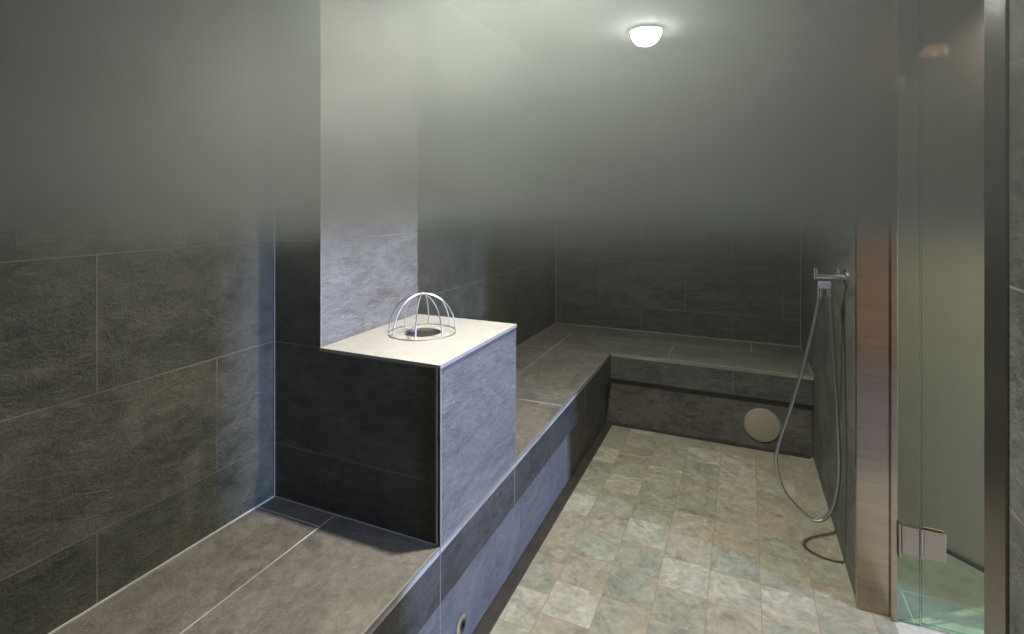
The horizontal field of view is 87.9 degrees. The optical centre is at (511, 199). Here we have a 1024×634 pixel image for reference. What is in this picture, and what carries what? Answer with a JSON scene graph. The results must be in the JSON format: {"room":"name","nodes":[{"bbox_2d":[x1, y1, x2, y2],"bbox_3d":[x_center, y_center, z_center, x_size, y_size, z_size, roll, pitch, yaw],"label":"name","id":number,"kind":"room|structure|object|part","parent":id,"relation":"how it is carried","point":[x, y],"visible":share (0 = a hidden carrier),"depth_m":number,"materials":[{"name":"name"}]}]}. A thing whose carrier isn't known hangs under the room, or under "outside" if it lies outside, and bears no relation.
{"room":"spa","nodes":[
{"label":"spa","id":0,"kind":"room"},
{"bbox_2d":[0,0,555,633],"bbox_3d":[-0.719,0.205,1.915,0.224,2.360,4.930,0,0,24],"label":"wall","id":1,"kind":"structure","parent":0,"point":[136,136],"depth_m":1.36,"materials":[{"name":"tile"}]},
{"bbox_2d":[48,496,273,633],"bbox_3d":[-1.194,0.933,0.706,0.004,0.004,2.137,0,0,25],"label":"trim","id":2,"kind":"structure","parent":1,"relation":"attached to","point":[237,518],"depth_m":1.33,"materials":[{"name":"metal"}]},
{"bbox_2d":[273,0,274,495],"bbox_3d":[-0.750,-0.020,1.673,0.004,1.910,0.004,0,0,24],"label":"trim","id":3,"kind":"structure","parent":1,"relation":"attached to","point":[273,0],"depth_m":1.67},
{"bbox_2d":[517,323,554,346],"bbox_3d":[-0.100,0.933,3.092,0.004,0.004,2.082,0,0,25],"label":"trim","id":4,"kind":"structure","parent":1,"relation":"attached to","point":[554,323],"depth_m":3.67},
{"bbox_2d":[275,0,417,508],"bbox_3d":[-0.560,-0.020,1.876,0.189,1.910,0.519,0,0,24],"label":"wall pier","id":5,"kind":"object","parent":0,"point":[370,47],"visible":0.67,"depth_m":1.67,"materials":[{"name":"tile"}]},
{"bbox_2d":[320,0,321,347],"bbox_3d":[-0.577,-0.265,1.601,0.003,1.420,0.004,0,0,24],"label":"trim","id":6,"kind":"structure","parent":5,"relation":"attached to","point":[320,0],"depth_m":1.60,"materials":[{"name":"grey metal"}]},
{"bbox_2d":[445,0,819,71],"bbox_3d":[0.090,-1.025,1.560,1.990,0.100,4.930,0,0,24],"label":"ceiling","id":7,"kind":"structure","parent":0,"point":[563,35],"depth_m":2.95,"materials":[{"name":"grey paint"}]},
{"bbox_2d":[628,23,663,46],"bbox_3d":[0.764,-0.926,3.029,0.200,0.096,0.200,0,0,24],"label":"ceiling light","id":8,"kind":"object","parent":7,"relation":"attached to","point":[644,35],"visible":1,"depth_m":2.97,"materials":[{"name":"white glass"}]},
{"bbox_2d":[556,47,799,345],"bbox_3d":[1.060,0.205,3.772,1.790,2.360,0.100,0,0,24],"label":"wall","id":9,"kind":"structure","parent":0,"point":[678,180],"depth_m":3.67,"materials":[{"name":"tile"}]},
{"bbox_2d":[560,323,799,346],"bbox_3d":[1.084,0.933,3.705,1.642,0.004,0.004,0,0,24],"label":"trim","id":10,"kind":"structure","parent":9,"relation":"attached to","point":[560,323],"depth_m":3.65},
{"bbox_2d":[800,47,800,346],"bbox_3d":[1.834,-0.020,3.376,0.004,1.910,0.004,0,0,24],"label":"trim","id":11,"kind":"structure","parent":9,"relation":"attached to","point":[800,47],"depth_m":3.37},
{"bbox_2d":[490,425,983,633],"bbox_3d":[1.457,1.435,0.633,5.240,0.100,5.530,0,0,24],"label":"floor","id":12,"kind":"structure","parent":0,"point":[660,533],"depth_m":2.03,"materials":[{"name":"beige tile"}]},
{"bbox_2d":[53,323,813,633],"bbox_3d":[0.102,1.159,1.555,1.727,0.451,4.727,0,0,24],"label":"tiled bench","id":13,"kind":"object","parent":12,"relation":"on","point":[282,567],"visible":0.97,"depth_m":1.66,"materials":[{"name":"tile"}]},
{"bbox_2d":[320,292,516,546],"bbox_3d":[-0.281,0.622,1.752,0.422,0.622,0.522,0,0,24],"label":"steam generator","id":14,"kind":"object","parent":13,"relation":"on","point":[414,435],"depth_m":1.55,"materials":[{"name":"tile"}]},
{"bbox_2d":[274,496,435,545],"bbox_3d":[-0.477,0.933,1.554,0.591,0.003,0.003,0,0,24],"label":"trim","id":15,"kind":"structure","parent":14,"relation":"attached to","point":[413,538],"depth_m":1.54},
{"bbox_3d":[-0.301,0.378,1.787,0.228,0.134,0.228,0,0,24],"label":"wire guard","id":16,"kind":"part","parent":14,"relation":"part of","materials":[{"name":"silver metal"}]},
{"bbox_3d":[-0.203,0.695,1.434,0.005,0.476,0.002,0,0,24],"label":"corner trim","id":17,"kind":"part","parent":14,"relation":"part of","materials":[{"name":"black metal"}]},
{"bbox_3d":[-0.193,0.695,1.432,0.003,0.476,0.006,0,0,24],"label":"corner trim","id":18,"kind":"part","parent":14,"relation":"part of","materials":[{"name":"grey metal"}]},
{"bbox_2d":[455,612,465,633],"bbox_3d":[-0.153,1.290,1.612,0.010,0.060,0.060,0,0,24],"label":"water jet","id":19,"kind":"object","parent":13,"relation":"attached to","point":[461,622],"visible":1,"depth_m":1.60,"materials":[{"name":"silver metal"}]},
{"bbox_3d":[-0.224,0.936,1.366,0.006,0.005,4.118,0,0,24],"label":"edge trim","id":20,"kind":"part","parent":13,"relation":"part of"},
{"bbox_2d":[472,422,611,633],"bbox_3d":[-0.235,1.380,1.381,0.046,0.010,4.140,0,0,24],"label":"baseboard","id":21,"kind":"structure","parent":13,"relation":"attached to","point":[489,619],"depth_m":2.12,"materials":[{"name":"tile"}]},
{"bbox_3d":[0.967,0.945,3.425,1.647,0.020,0.608,0,0,24],"label":"seat","id":22,"kind":"part","parent":13,"relation":"part of","materials":[{"name":"tile"}]},
{"bbox_2d":[606,421,809,458],"bbox_3d":[1.090,1.380,3.071,1.113,0.010,0.020,0,0,24],"label":"baseboard","id":23,"kind":"structure","parent":13,"relation":"attached to","point":[613,423],"depth_m":3.04,"materials":[{"name":"tile"}]},
{"bbox_3d":[1.100,0.936,3.035,1.089,0.005,0.006,0,0,24],"label":"edge trim","id":24,"kind":"part","parent":13,"relation":"part of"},
{"bbox_2d":[744,408,780,441],"bbox_3d":[1.387,1.250,2.943,0.187,0.187,0.014,0,0,24],"label":"round cover","id":25,"kind":"object","parent":13,"relation":"attached to","point":[761,424],"visible":0.98,"depth_m":2.94,"materials":[{"name":"stone"}]},
{"bbox_2d":[801,0,1023,633],"bbox_3d":[0.943,0.205,1.186,0.127,2.360,4.930,0,0,24],"label":"wall","id":26,"kind":"structure","parent":0,"point":[828,45],"depth_m":2.08,"materials":[{"name":"tile"}]},
{"bbox_2d":[774,267,848,522],"bbox_3d":[1.129,0.731,2.016,0.245,0.964,0.060,0,0,24],"label":"shower hose","id":27,"kind":"object","parent":26,"relation":"attached to","point":[827,285],"visible":1,"depth_m":1.99,"materials":[{"name":"silver metal"}]},
{"bbox_3d":[1.188,0.287,1.990,0.093,0.019,0.018,0,0,24],"label":"arm","id":28,"kind":"part","parent":27,"relation":"part of","materials":[{"name":"silver metal"}]},
{"bbox_2d":[812,457,857,608],"bbox_3d":[1.392,1.383,2.325,0.004,0.004,1.147,0,0,23],"label":"trim","id":29,"kind":"structure","parent":26,"relation":"attached to","point":[812,457],"depth_m":2.17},
{"bbox_2d":[855,0,889,617],"bbox_3d":[1.222,0.205,1.788,0.108,2.359,0.024,0,0,24],"label":"trim","id":30,"kind":"structure","parent":26,"relation":"attached to","point":[872,17],"depth_m":1.78,"materials":[{"name":"metal"}]},
{"bbox_2d":[890,0,963,633],"bbox_3d":[1.579,0.360,1.607,0.720,2.050,0.042,0,0,24],"label":"door","id":31,"kind":"structure","parent":26,"relation":"in","point":[925,542],"depth_m":1.74,"materials":[{"name":"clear glass"}]},
{"bbox_3d":[1.293,0.358,1.739,0.069,2.046,0.008,0,0,24],"label":"pane","id":32,"kind":"part","parent":31,"relation":"part of","materials":[{"name":"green glass"}]},
{"bbox_3d":[1.295,1.108,1.727,0.047,0.090,0.011,0,0,24],"label":"plate","id":33,"kind":"part","parent":31,"relation":"part of","materials":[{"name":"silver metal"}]},
{"bbox_3d":[1.362,1.108,1.719,0.058,0.090,0.010,0,0,24],"label":"plate","id":34,"kind":"part","parent":31,"relation":"part of","materials":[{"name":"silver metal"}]},
{"bbox_3d":[1.620,0.354,1.595,0.636,2.038,0.008,0,0,24],"label":"glass","id":35,"kind":"part","parent":31,"relation":"part of","materials":[{"name":"clear glass"}]},
{"bbox_2d":[984,0,1008,633],"bbox_3d":[0.781,0.205,0.783,0.108,2.359,0.074,0,0,24],"label":"trim","id":36,"kind":"structure","parent":26,"relation":"attached to","point":[996,12],"depth_m":0.80,"materials":[{"name":"metal"}]},
{"bbox_2d":[897,0,983,566],"bbox_3d":[2.673,0.205,1.165,3.430,2.360,0.743,0,0,41],"label":"wall","id":37,"kind":"structure","parent":0,"point":[952,30],"depth_m":2.11,"materials":[{"name":"tile"}]},
{"bbox_2d":[946,548,983,572],"bbox_3d":[1.843,1.378,1.782,0.011,0.014,1.417,0,0,-24],"label":"baseboard","id":38,"kind":"structure","parent":37,"relation":"attached to","point":[948,551],"depth_m":2.02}
]}

